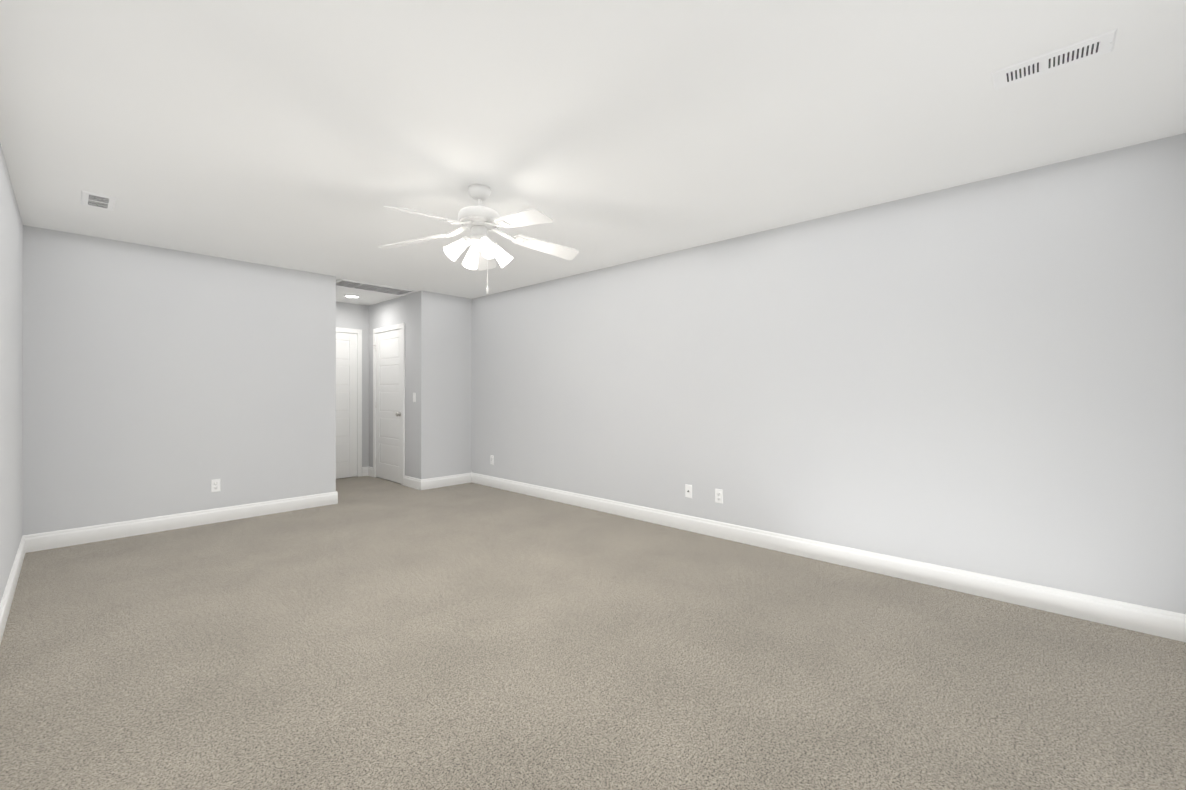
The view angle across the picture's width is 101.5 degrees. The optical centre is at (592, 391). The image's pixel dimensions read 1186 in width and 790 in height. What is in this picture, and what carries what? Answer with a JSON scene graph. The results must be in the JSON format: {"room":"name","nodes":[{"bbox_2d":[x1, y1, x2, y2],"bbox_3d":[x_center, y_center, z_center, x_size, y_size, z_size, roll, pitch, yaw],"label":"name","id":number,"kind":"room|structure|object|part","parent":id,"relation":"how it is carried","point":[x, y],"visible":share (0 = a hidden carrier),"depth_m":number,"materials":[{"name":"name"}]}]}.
{"room":"empty bedroom","nodes":[
{"label":"empty bedroom","id":0,"kind":"room"},
{"bbox_2d":[0,144,22,602],"bbox_3d":[-2.050,-0.023,1.494,6.327,2.440,0.120,0,0,43],"label":"wall","id":1,"kind":"structure","parent":0,"point":[11,368],"depth_m":2.85,"materials":[{"name":"paint"}]},
{"bbox_2d":[0,535,24,643],"bbox_3d":[-2.004,1.132,1.542,6.087,0.130,0.015,0,0,43],"label":"baseboard","id":2,"kind":"structure","parent":1,"relation":"attached to","point":[8,596],"depth_m":2.75,"materials":[{"name":"paint"}]},
{"bbox_2d":[22,225,471,534],"bbox_3d":[-2.973,-0.018,5.067,0.120,2.440,3.873,0,0,43],"label":"wall","id":3,"kind":"structure","parent":0,"point":[158,381],"depth_m":4.26,"materials":[{"name":"paint"}]},
{"bbox_2d":[23,491,337,552],"bbox_3d":[-3.493,1.136,4.404,0.015,0.130,2.195,0,0,43],"label":"baseboard","id":4,"kind":"structure","parent":3,"relation":"attached to","point":[66,537],"depth_m":4.19,"materials":[{"name":"paint"}]},
{"bbox_2d":[211,479,219,491],"bbox_3d":[-3.461,0.861,4.445,0.006,0.115,0.070,0,0,43],"label":"outlet","id":5,"kind":"object","parent":3,"relation":"attached to","point":[215,485],"visible":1,"depth_m":4.44,"materials":[{"name":"plastic"}]},
{"bbox_2d":[420,472,471,489],"bbox_3d":[-1.855,1.139,6.174,0.015,0.130,0.728,0,0,43],"label":"baseboard","id":6,"kind":"structure","parent":3,"relation":"attached to","point":[442,481],"depth_m":6.15,"materials":[{"name":"paint"}]},
{"bbox_2d":[336,302,368,466],"bbox_3d":[-3.579,-0.015,6.670,0.120,2.440,0.917,0,0,43],"label":"wall","id":7,"kind":"structure","parent":0,"point":[363,318],"depth_m":6.91,"materials":[{"name":"paint"}]},
{"bbox_2d":[336,332,356,478],"bbox_3d":[-3.580,0.185,6.564,0.092,2.018,0.754,0,0,43],"label":"door","id":8,"kind":"structure","parent":7,"relation":"in","point":[346,404],"depth_m":6.74,"materials":[{"name":"paint"}]},
{"bbox_2d":[336,327,361,476],"bbox_3d":[-3.626,0.162,6.606,0.136,2.085,0.870,0,0,43],"label":"door frame","id":9,"kind":"structure","parent":7,"relation":"attached to","point":[358,332],"depth_m":6.85,"materials":[{"name":"paint"}]},
{"bbox_2d":[362,466,368,475],"bbox_3d":[-3.251,1.140,6.923,0.015,0.130,0.097,0,0,43],"label":"baseboard","id":10,"kind":"structure","parent":7,"relation":"attached to","point":[364,471],"depth_m":6.92,"materials":[{"name":"paint"}]},
{"bbox_2d":[369,291,430,478],"bbox_3d":[-2.664,-0.015,6.530,1.653,2.440,0.120,0,0,43],"label":"wall","id":11,"kind":"structure","parent":0,"point":[417,313],"depth_m":6.05,"materials":[{"name":"paint"}]},
{"bbox_2d":[368,467,372,476],"bbox_3d":[-3.164,1.140,6.899,0.176,0.130,0.015,0,0,43],"label":"baseboard","id":12,"kind":"structure","parent":11,"relation":"attached to","point":[370,471],"depth_m":6.89,"materials":[{"name":"paint"}]},
{"bbox_2d":[373,328,401,482],"bbox_3d":[-2.780,0.185,6.541,0.859,2.018,0.092,0,0,43],"label":"hall door","id":13,"kind":"structure","parent":11,"relation":"in","point":[388,348],"depth_m":6.53,"materials":[{"name":"paint"}]},
{"bbox_2d":[373,323,404,485],"bbox_3d":[-2.717,0.162,6.568,0.920,2.085,0.136,0,0,43],"label":"door frame","id":14,"kind":"structure","parent":11,"relation":"attached to","point":[389,328],"depth_m":6.25,"materials":[{"name":"paint"}]},
{"bbox_2d":[404,475,420,489],"bbox_3d":[-2.260,1.139,6.063,0.426,0.130,0.015,0,0,43],"label":"baseboard","id":15,"kind":"structure","parent":11,"relation":"attached to","point":[411,482],"depth_m":6.06,"materials":[{"name":"paint"}]},
{"bbox_2d":[0,476,1185,789],"bbox_3d":[-1.257,1.230,3.479,7.860,0.060,4.113,0,0,43],"label":"floor","id":16,"kind":"structure","parent":0,"point":[366,632],"depth_m":2.10,"materials":[{"name":"carpet"}]},
{"bbox_2d":[0,0,1185,305],"bbox_3d":[-1.257,-1.270,3.482,7.860,0.060,4.113,0,0,43],"label":"ceiling","id":17,"kind":"structure","parent":0,"point":[314,136],"depth_m":2.18,"materials":[{"name":"paint"}]},
{"bbox_2d":[81,190,115,210],"bbox_3d":[-3.218,-1.237,3.151,0.325,0.007,0.155,0,0,43],"label":"ceiling vent","id":18,"kind":"object","parent":17,"relation":"in","point":[96,200],"visible":0.98,"depth_m":3.13,"materials":[{"name":"metal"}]},
{"bbox_2d":[344,294,359,297],"bbox_3d":[-3.095,-1.226,6.223,0.190,0.020,0.190,0,0,43],"label":"recessed light","id":19,"kind":"object","parent":17,"relation":"in","point":[352,295],"visible":1,"depth_m":6.20,"materials":[{"name":"plastic"}]},
{"bbox_2d":[336,279,414,295],"bbox_3d":[-2.607,-1.229,5.744,0.380,0.014,0.860,0,0,43],"label":"ceiling vent","id":20,"kind":"object","parent":17,"relation":"in","point":[346,283],"visible":0.92,"depth_m":5.70,"materials":[{"name":"metal"}]},
{"bbox_2d":[379,184,578,293],"bbox_3d":[-0.672,-0.918,2.928,1.214,0.646,1.253,0,0,43],"label":"fan","id":21,"kind":"object","parent":17,"relation":"hanging from","point":[479,221],"visible":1,"depth_m":2.92,"materials":[{"name":"white plastic"}]},
{"bbox_3d":[-0.646,-0.780,2.951,0.019,0.370,0.016,0,0,43],"label":"cord","id":22,"kind":"part","parent":21,"relation":"part of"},
{"bbox_2d":[991,28,1117,89],"bbox_3d":[1.721,-1.239,1.825,0.335,0.007,0.150,0,0,43],"label":"ceiling vent","id":23,"kind":"object","parent":17,"relation":"in","point":[1078,52],"visible":1,"depth_m":1.81,"materials":[{"name":"metal"}]},
{"bbox_2d":[472,133,1185,613],"bbox_3d":[0.099,-0.018,4.946,7.860,2.440,0.120,0,0,43],"label":"wall","id":24,"kind":"structure","parent":0,"point":[986,377],"depth_m":3.09,"materials":[{"name":"paint"}]},
{"bbox_2d":[490,455,493,464],"bbox_3d":[-1.279,0.864,6.133,0.070,0.115,0.006,0,0,43],"label":"electrical outlet","id":25,"kind":"object","parent":24,"relation":"attached to","point":[491,459],"visible":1,"depth_m":6.13,"materials":[{"name":"plastic"}]},
{"bbox_2d":[685,484,691,497],"bbox_3d":[0.822,0.861,4.183,0.070,0.115,0.016,0,0,43],"label":"outlet","id":26,"kind":"object","parent":24,"relation":"attached to","point":[688,491],"visible":1,"depth_m":4.18,"materials":[{"name":"plastic"}]},
{"bbox_2d":[715,489,722,503],"bbox_3d":[1.038,0.861,3.990,0.070,0.115,0.006,0,0,43],"label":"electrical outlet","id":27,"kind":"object","parent":24,"relation":"attached to","point":[718,495],"visible":1,"depth_m":3.99,"materials":[{"name":"plastic"}]},
{"bbox_2d":[471,473,1185,641],"bbox_3d":[0.615,1.136,4.374,6.087,0.130,0.015,0,0,43],"label":"baseboard","id":28,"kind":"structure","parent":24,"relation":"attached to","point":[1149,620],"depth_m":3.08,"materials":[{"name":"paint"}]}
]}

